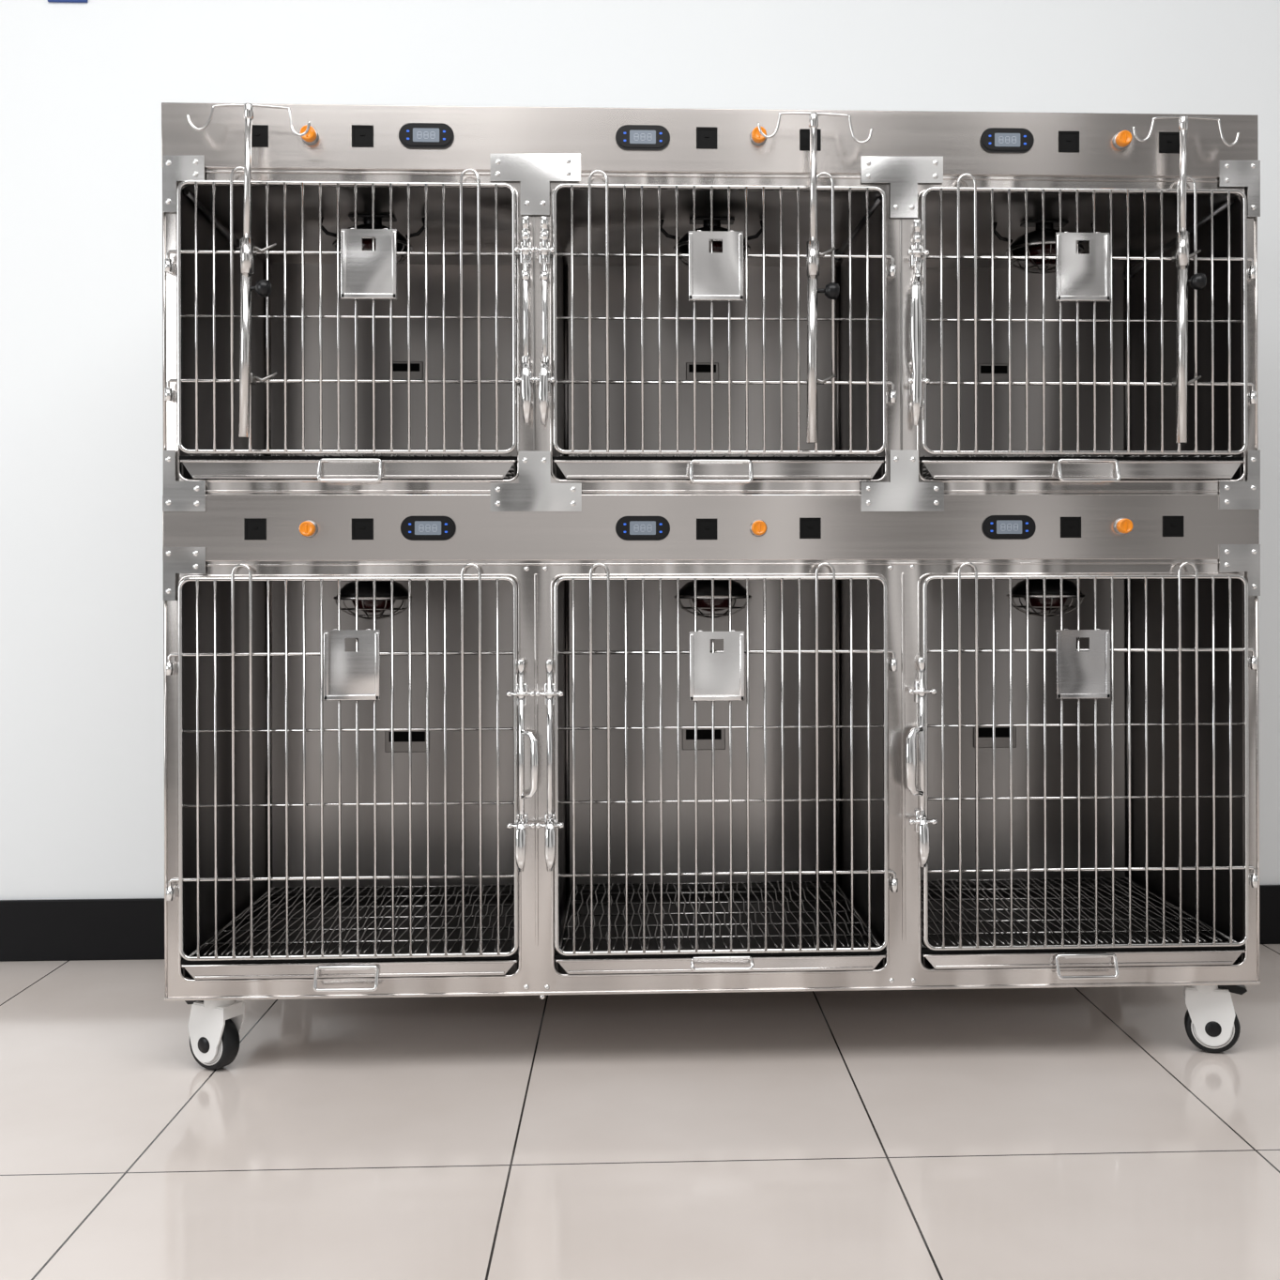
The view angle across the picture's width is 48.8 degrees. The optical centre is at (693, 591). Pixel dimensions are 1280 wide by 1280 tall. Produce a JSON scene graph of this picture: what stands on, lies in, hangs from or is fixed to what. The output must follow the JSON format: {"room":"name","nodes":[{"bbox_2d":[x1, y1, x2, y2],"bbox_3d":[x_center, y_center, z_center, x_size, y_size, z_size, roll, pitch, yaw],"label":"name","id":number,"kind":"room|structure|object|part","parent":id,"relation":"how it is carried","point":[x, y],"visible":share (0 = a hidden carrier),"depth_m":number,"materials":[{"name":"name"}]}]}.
{"room":"veterinary clinic","nodes":[
{"label":"veterinary clinic","id":0,"kind":"room"},
{"bbox_2d":[0,944,1279,1279],"bbox_3d":[-0.030,0.938,0.784,8.000,0.100,5.370,0,0,-2],"label":"floor","id":1,"kind":"structure","parent":0,"point":[1050,1133],"depth_m":2.28,"materials":[{"name":"tile"}]},
{"bbox_2d":[161,102,1260,1069],"bbox_3d":[0.037,-0.002,2.920,2.031,1.779,0.728,0,0,-2],"label":"cage","id":2,"kind":"object","parent":1,"relation":"on","point":[526,632],"visible":0.99,"depth_m":2.64,"materials":[{"name":"metal"}]},
{"bbox_3d":[-0.926,-0.740,2.557,0.074,0.103,0.002,0,0,-2],"label":"joint plate","id":3,"kind":"part","parent":2,"relation":"part of","materials":[{"name":"metal"}]},
{"bbox_3d":[-0.925,-0.032,2.557,0.076,0.097,0.002,0,0,-2],"label":"joint plate","id":4,"kind":"part","parent":2,"relation":"part of","materials":[{"name":"metal"}]},
{"bbox_3d":[-0.925,-0.201,2.557,0.076,0.111,0.002,0,0,-2],"label":"joint plate","id":5,"kind":"part","parent":2,"relation":"part of","materials":[{"name":"metal"}]},
{"bbox_3d":[-0.952,-0.732,2.798,0.024,0.034,0.350,0,0,-2],"label":"support arm","id":6,"kind":"part","parent":2,"relation":"part of","materials":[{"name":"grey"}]},
{"bbox_2d":[186,103,310,438],"bbox_3d":[-0.793,-0.572,2.521,0.220,0.595,0.051,0,0,-2],"label":"pole","id":7,"kind":"object","parent":2,"relation":"attached to","point":[248,249],"visible":1,"depth_m":2.50,"materials":[{"name":"silver metal"}]},
{"bbox_3d":[-0.772,-0.541,2.512,0.037,0.031,0.031,0,0,-2],"label":"clamp knob","id":8,"kind":"part","parent":7,"relation":"part of","materials":[{"name":"black plastic"}]},
{"bbox_2d":[243,518,266,539],"bbox_3d":[-0.798,-0.113,2.563,0.039,0.039,0.002,0,0,-2],"label":"socket","id":9,"kind":"object","parent":2,"relation":"attached to","point":[254,528],"depth_m":2.56,"materials":[{"name":"black plastic"}]},
{"bbox_2d":[251,124,268,147],"bbox_3d":[-0.794,-0.829,2.563,0.039,0.039,0.002,0,0,-2],"label":"socket","id":10,"kind":"object","parent":2,"relation":"attached to","point":[260,132],"depth_m":2.56,"materials":[{"name":"black plastic"}]},
{"bbox_3d":[-0.629,-0.498,2.561,0.612,0.496,0.008,0,0,-2],"label":"door","id":11,"kind":"part","parent":2,"relation":"part of","materials":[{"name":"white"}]},
{"bbox_3d":[-0.627,0.321,2.561,0.612,0.695,0.008,0,0,-2],"label":"door","id":12,"kind":"part","parent":2,"relation":"part of","materials":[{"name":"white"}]},
{"bbox_2d":[180,457,517,482],"bbox_3d":[-0.642,-0.220,2.872,0.608,0.045,0.648,0,0,-2],"label":"tray","id":13,"kind":"object","parent":2,"relation":"on","point":[191,469],"depth_m":2.57,"materials":[{"name":"silver metal"}]},
{"bbox_2d":[181,890,518,992],"bbox_3d":[-0.640,0.702,2.872,0.608,0.048,0.648,0,0,-2],"label":"tray","id":14,"kind":"object","parent":2,"relation":"on","point":[449,972],"depth_m":2.69,"materials":[{"name":"silver metal"}]},
{"bbox_2d":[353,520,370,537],"bbox_3d":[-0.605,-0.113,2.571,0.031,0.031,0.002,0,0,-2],"label":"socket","id":15,"kind":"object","parent":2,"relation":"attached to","point":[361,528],"depth_m":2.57,"materials":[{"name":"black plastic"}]},
{"bbox_2d":[351,518,373,539],"bbox_3d":[-0.605,-0.113,2.571,0.039,0.039,0.002,0,0,-2],"label":"socket","id":16,"kind":"object","parent":2,"relation":"attached to","point":[362,528],"depth_m":2.57,"materials":[{"name":"black plastic"}]},
{"bbox_2d":[351,124,373,147],"bbox_3d":[-0.605,-0.832,2.571,0.039,0.039,0.002,0,0,-2],"label":"socket","id":17,"kind":"object","parent":2,"relation":"attached to","point":[362,135],"depth_m":2.57,"materials":[{"name":"black plastic"}]},
{"bbox_2d":[318,214,425,264],"bbox_3d":[-0.641,-0.698,2.816,0.215,0.102,0.157,0,0,-2],"label":"heat lamp","id":18,"kind":"object","parent":2,"relation":"attached to","point":[346,221],"depth_m":2.82,"materials":[{"name":"black metal"}]},
{"bbox_2d":[333,580,413,619],"bbox_3d":[-0.639,0.011,2.816,0.157,0.090,0.157,0,0,-2],"label":"heat lamp","id":19,"kind":"object","parent":2,"relation":"attached to","point":[365,587],"depth_m":2.77,"materials":[{"name":"black metal"}]},
{"bbox_2d":[389,361,423,379],"bbox_3d":[-0.658,-0.505,3.225,0.076,0.042,0.007,0,0,-2],"label":"vent","id":20,"kind":"object","parent":2,"relation":"attached to","point":[400,368],"depth_m":3.22,"materials":[{"name":"black metal"}]},
{"bbox_2d":[384,731,429,752],"bbox_3d":[-0.655,0.342,3.225,0.100,0.054,0.007,0,0,-2],"label":"vent","id":21,"kind":"object","parent":2,"relation":"attached to","point":[401,739],"depth_m":3.22,"materials":[{"name":"black metal"}]},
{"bbox_3d":[-0.314,0.461,2.553,0.019,0.095,0.018,0,0,-2],"label":"latch lever","id":22,"kind":"part","parent":2,"relation":"part of","materials":[{"name":"silver metal"}]},
{"bbox_3d":[-0.303,-0.364,2.554,0.018,0.122,0.017,0,0,-2],"label":"latch lever","id":23,"kind":"part","parent":2,"relation":"part of","materials":[{"name":"silver metal"}]},
{"bbox_3d":[-0.297,0.315,2.556,0.037,0.127,0.011,0,0,32],"label":"latch handle","id":24,"kind":"part","parent":2,"relation":"part of","materials":[{"name":"silver metal"}]},
{"bbox_3d":[-0.293,-0.475,2.589,0.004,0.431,0.004,0,0,-2],"label":"stile trim","id":25,"kind":"part","parent":2,"relation":"part of","materials":[{"name":"grey metal"}]},
{"bbox_3d":[-0.290,-0.747,2.584,0.165,0.113,0.002,0,0,-2],"label":"joint plate","id":26,"kind":"part","parent":2,"relation":"part of","materials":[{"name":"metal"}]},
{"bbox_3d":[-0.289,-0.202,2.584,0.167,0.111,0.002,0,0,-2],"label":"joint plate","id":27,"kind":"part","parent":2,"relation":"part of","materials":[{"name":"metal"}]},
{"bbox_3d":[-0.272,-0.364,2.555,0.018,0.122,0.017,0,0,-2],"label":"latch lever","id":28,"kind":"part","parent":2,"relation":"part of","materials":[{"name":"silver metal"}]},
{"bbox_3d":[-0.260,0.461,2.555,0.019,0.095,0.018,0,0,-2],"label":"latch lever","id":29,"kind":"part","parent":2,"relation":"part of","materials":[{"name":"silver metal"}]},
{"bbox_2d":[685,362,718,380],"bbox_3d":[0.021,-0.507,3.253,0.076,0.042,0.007,0,0,-2],"label":"vent","id":30,"kind":"object","parent":2,"relation":"attached to","point":[703,369],"depth_m":3.25,"materials":[{"name":"black metal"}]},
{"bbox_2d":[682,728,725,749],"bbox_3d":[0.023,0.340,3.253,0.100,0.054,0.007,0,0,-2],"label":"vent","id":31,"kind":"object","parent":2,"relation":"attached to","point":[704,736],"depth_m":3.25,"materials":[{"name":"black metal"}]},
{"bbox_2d":[696,518,716,539],"bbox_3d":[0.025,-0.115,2.598,0.039,0.039,0.002,0,0,-2],"label":"socket","id":32,"kind":"object","parent":2,"relation":"attached to","point":[706,528],"depth_m":2.60,"materials":[{"name":"black plastic"}]},
{"bbox_2d":[696,126,716,148],"bbox_3d":[0.025,-0.837,2.598,0.039,0.039,0.002,0,0,-2],"label":"socket","id":33,"kind":"object","parent":2,"relation":"attached to","point":[706,136],"depth_m":2.60,"materials":[{"name":"black plastic"}]},
{"bbox_3d":[0.046,-0.832,2.609,2.029,0.118,0.019,0,0,-2],"label":"control panel","id":34,"kind":"part","parent":2,"relation":"part of","materials":[{"name":"metal"}]},
{"bbox_3d":[0.047,-0.478,2.610,2.029,0.600,0.017,0,0,-2],"label":"frame","id":35,"kind":"part","parent":2,"relation":"part of","materials":[{"name":"metal"}]},
{"bbox_3d":[0.048,-0.118,2.609,2.029,0.122,0.019,0,0,-2],"label":"control panel","id":36,"kind":"part","parent":2,"relation":"part of","materials":[{"name":"metal"}]},
{"bbox_2d":[660,217,761,266],"bbox_3d":[0.037,-0.700,2.844,0.215,0.102,0.157,0,0,-2],"label":"heat lamp","id":37,"kind":"object","parent":2,"relation":"attached to","point":[720,224],"depth_m":2.84,"materials":[{"name":"black metal"}]},
{"bbox_3d":[0.050,0.340,2.609,2.029,0.803,0.018,0,0,-2],"label":"frame","id":38,"kind":"part","parent":2,"relation":"part of","materials":[{"name":"metal"}]},
{"bbox_2d":[673,579,751,617],"bbox_3d":[0.039,0.009,2.844,0.157,0.090,0.157,0,0,-2],"label":"heat lamp","id":39,"kind":"object","parent":2,"relation":"attached to","point":[703,586],"depth_m":2.80,"materials":[{"name":"black metal"}]},
{"bbox_2d":[553,458,883,483],"bbox_3d":[0.036,-0.221,2.900,0.611,0.045,0.648,0,0,-2],"label":"tray","id":40,"kind":"object","parent":2,"relation":"on","point":[575,470],"depth_m":2.60,"materials":[{"name":"silver metal"}]},
{"bbox_3d":[0.050,-0.500,2.589,0.615,0.496,0.008,0,0,-2],"label":"door","id":41,"kind":"part","parent":2,"relation":"part of","materials":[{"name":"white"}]},
{"bbox_2d":[555,886,885,974],"bbox_3d":[0.039,0.690,2.911,0.611,0.027,0.627,0,0,-2],"label":"tray","id":42,"kind":"object","parent":2,"relation":"on","point":[845,958],"depth_m":2.82,"materials":[{"name":"silver metal"}]},
{"bbox_3d":[0.052,0.319,2.589,0.615,0.695,0.008,0,0,-2],"label":"door","id":43,"kind":"part","parent":2,"relation":"part of","materials":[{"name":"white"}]},
{"bbox_2d":[799,518,821,538],"bbox_3d":[0.216,-0.117,2.606,0.039,0.039,0.002,0,0,-2],"label":"socket","id":44,"kind":"object","parent":2,"relation":"attached to","point":[809,527],"depth_m":2.61,"materials":[{"name":"black plastic"}]},
{"bbox_2d":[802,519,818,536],"bbox_3d":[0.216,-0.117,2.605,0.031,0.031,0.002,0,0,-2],"label":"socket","id":45,"kind":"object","parent":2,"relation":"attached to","point":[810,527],"depth_m":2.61,"materials":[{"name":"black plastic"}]},
{"bbox_2d":[799,128,821,150],"bbox_3d":[0.216,-0.836,2.606,0.039,0.039,0.002,0,0,-2],"label":"socket","id":46,"kind":"object","parent":2,"relation":"attached to","point":[804,133],"depth_m":2.61,"materials":[{"name":"black plastic"}]},
{"bbox_2d":[757,111,872,443],"bbox_3d":[0.221,-0.569,2.564,0.212,0.600,0.051,0,0,-2],"label":"pole","id":47,"kind":"object","parent":2,"relation":"attached to","point":[831,290],"visible":1,"depth_m":2.55,"materials":[{"name":"silver metal"}]},
{"bbox_3d":[0.244,-0.545,2.554,0.042,0.031,0.031,0,0,-2],"label":"clamp knob","id":48,"kind":"part","parent":47,"relation":"part of","materials":[{"name":"black plastic"}]},
{"bbox_3d":[0.332,-0.727,2.841,0.024,0.050,0.333,0,0,-9],"label":"support arm","id":49,"kind":"part","parent":2,"relation":"part of","materials":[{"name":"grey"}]},
{"bbox_3d":[0.386,-0.477,2.618,0.004,0.431,0.004,0,0,-2],"label":"stile trim","id":50,"kind":"part","parent":2,"relation":"part of","materials":[{"name":"grey metal"}]},
{"bbox_3d":[0.387,-0.750,2.612,0.153,0.114,0.002,0,0,-2],"label":"joint plate","id":51,"kind":"part","parent":2,"relation":"part of","materials":[{"name":"metal"}]},
{"bbox_3d":[0.388,-0.205,2.612,0.155,0.114,0.002,0,0,-2],"label":"joint plate","id":52,"kind":"part","parent":2,"relation":"part of","materials":[{"name":"metal"}]},
{"bbox_3d":[0.406,0.313,2.584,0.040,0.130,0.017,0,0,-33],"label":"latch handle","id":53,"kind":"part","parent":2,"relation":"part of","materials":[{"name":"silver metal"}]},
{"bbox_3d":[0.409,-0.442,2.583,0.023,0.275,0.020,0,0,-2],"label":"latch lever","id":54,"kind":"part","parent":2,"relation":"part of","materials":[{"name":"silver metal"}]},
{"bbox_3d":[0.423,0.459,2.584,0.019,0.095,0.018,0,0,-2],"label":"latch lever","id":55,"kind":"part","parent":2,"relation":"part of","materials":[{"name":"silver metal"}]},
{"bbox_2d":[976,363,1008,381],"bbox_3d":[0.700,-0.509,3.282,0.076,0.042,0.007,0,0,-2],"label":"vent","id":56,"kind":"object","parent":2,"relation":"attached to","point":[1000,371],"depth_m":3.28,"materials":[{"name":"black metal"}]},
{"bbox_2d":[973,726,1016,747],"bbox_3d":[0.702,0.338,3.282,0.100,0.054,0.007,0,0,-2],"label":"vent","id":57,"kind":"object","parent":2,"relation":"attached to","point":[1002,733],"depth_m":3.28,"materials":[{"name":"black metal"}]},
{"bbox_2d":[993,219,1096,274],"bbox_3d":[0.716,-0.702,2.873,0.215,0.102,0.157,0,0,-2],"label":"heat lamp","id":58,"kind":"object","parent":2,"relation":"attached to","point":[1000,226],"depth_m":2.86,"materials":[{"name":"black metal"}]},
{"bbox_2d":[1005,579,1084,616],"bbox_3d":[0.718,0.007,2.873,0.157,0.090,0.157,0,0,-2],"label":"heat lamp","id":59,"kind":"object","parent":2,"relation":"attached to","point":[1052,586],"depth_m":2.83,"materials":[{"name":"black metal"}]},
{"bbox_2d":[1058,131,1079,152],"bbox_3d":[0.700,-0.839,2.626,0.039,0.039,0.002,0,0,-2],"label":"socket","id":60,"kind":"object","parent":2,"relation":"attached to","point":[1068,141],"depth_m":2.63,"materials":[{"name":"black plastic"}]},
{"bbox_2d":[1060,517,1081,537],"bbox_3d":[0.704,-0.119,2.626,0.039,0.039,0.002,0,0,-2],"label":"socket","id":61,"kind":"object","parent":2,"relation":"attached to","point":[1070,526],"depth_m":2.63,"materials":[{"name":"black plastic"}]},
{"bbox_2d":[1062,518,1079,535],"bbox_3d":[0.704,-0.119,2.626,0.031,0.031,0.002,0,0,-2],"label":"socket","id":62,"kind":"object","parent":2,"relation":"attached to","point":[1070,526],"depth_m":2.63,"materials":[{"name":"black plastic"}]},
{"bbox_2d":[919,457,1243,482],"bbox_3d":[0.715,-0.225,2.929,0.608,0.045,0.648,0,0,-2],"label":"tray","id":63,"kind":"object","parent":2,"relation":"on","point":[940,469],"depth_m":2.63,"materials":[{"name":"silver metal"}]},
{"bbox_2d":[921,883,1245,979],"bbox_3d":[0.718,0.697,2.929,0.608,0.045,0.648,0,0,-2],"label":"tray","id":64,"kind":"object","parent":2,"relation":"on","point":[1193,961],"depth_m":2.75,"materials":[{"name":"silver metal"}]},
{"bbox_3d":[0.729,-0.502,2.617,0.613,0.496,0.008,0,0,-2],"label":"door","id":65,"kind":"part","parent":2,"relation":"part of","materials":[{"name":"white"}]},
{"bbox_3d":[0.731,0.317,2.617,0.613,0.695,0.008,0,0,-2],"label":"door","id":66,"kind":"part","parent":2,"relation":"part of","materials":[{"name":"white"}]},
{"bbox_2d":[1158,132,1179,152],"bbox_3d":[0.891,-0.839,2.634,0.039,0.039,0.002,0,0,-2],"label":"socket","id":67,"kind":"object","parent":2,"relation":"attached to","point":[1168,142],"depth_m":2.63,"materials":[{"name":"black plastic"}]},
{"bbox_2d":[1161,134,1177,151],"bbox_3d":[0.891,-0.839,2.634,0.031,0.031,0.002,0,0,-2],"label":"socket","id":68,"kind":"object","parent":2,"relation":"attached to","point":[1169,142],"depth_m":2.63,"materials":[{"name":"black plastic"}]},
{"bbox_2d":[1162,516,1183,536],"bbox_3d":[0.898,-0.121,2.634,0.039,0.039,0.002,0,0,-2],"label":"socket","id":69,"kind":"object","parent":2,"relation":"attached to","point":[1172,525],"depth_m":2.63,"materials":[{"name":"black plastic"}]},
{"bbox_3d":[0.995,-0.719,2.904,0.024,0.070,0.405,0,0,-11],"label":"support arm","id":70,"kind":"part","parent":2,"relation":"part of","materials":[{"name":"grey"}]},
{"bbox_2d":[1132,115,1239,443],"bbox_3d":[0.904,-0.572,2.592,0.200,0.600,0.051,0,0,-2],"label":"pole","id":71,"kind":"object","parent":2,"relation":"attached to","point":[1181,256],"visible":1,"depth_m":2.58,"materials":[{"name":"silver metal"}]},
{"bbox_3d":[0.921,-0.568,2.583,0.036,0.031,0.031,0,0,-2],"label":"clamp knob","id":72,"kind":"part","parent":71,"relation":"part of","materials":[{"name":"black plastic"}]},
{"bbox_3d":[1.024,-0.040,2.639,0.077,0.097,0.002,0,0,-2],"label":"joint plate","id":73,"kind":"part","parent":2,"relation":"part of","materials":[{"name":"metal"}]},
{"bbox_3d":[1.024,-0.209,2.639,0.078,0.111,0.002,0,0,-2],"label":"joint plate","id":74,"kind":"part","parent":2,"relation":"part of","materials":[{"name":"metal"}]},
{"bbox_3d":[1.024,-0.755,2.639,0.077,0.106,0.002,0,0,-2],"label":"joint plate","id":75,"kind":"part","parent":2,"relation":"part of","materials":[{"name":"metal"}]},
{"bbox_2d":[0,0,1279,899],"bbox_3d":[-0.149,-0.662,3.517,8.000,3.300,0.100,0,0,-2],"label":"wall","id":76,"kind":"structure","parent":0,"point":[83,86],"depth_m":3.42,"materials":[{"name":"white paint"}]},
{"bbox_2d":[47,0,87,2],"bbox_3d":[-1.514,-1.475,3.406,0.094,0.100,0.008,0,0,-2],"label":"wall sign","id":77,"kind":"object","parent":76,"relation":"attached to","point":[50,1],"visible":1,"depth_m":3.40,"materials":[{"name":"blue"}]},
{"bbox_2d":[0,884,1279,961],"bbox_3d":[-0.143,0.815,3.461,8.000,0.147,0.012,0,0,-2],"label":"baseboard","id":78,"kind":"structure","parent":76,"relation":"attached to","point":[131,928],"depth_m":3.40,"materials":[{"name":"black"}]}
]}

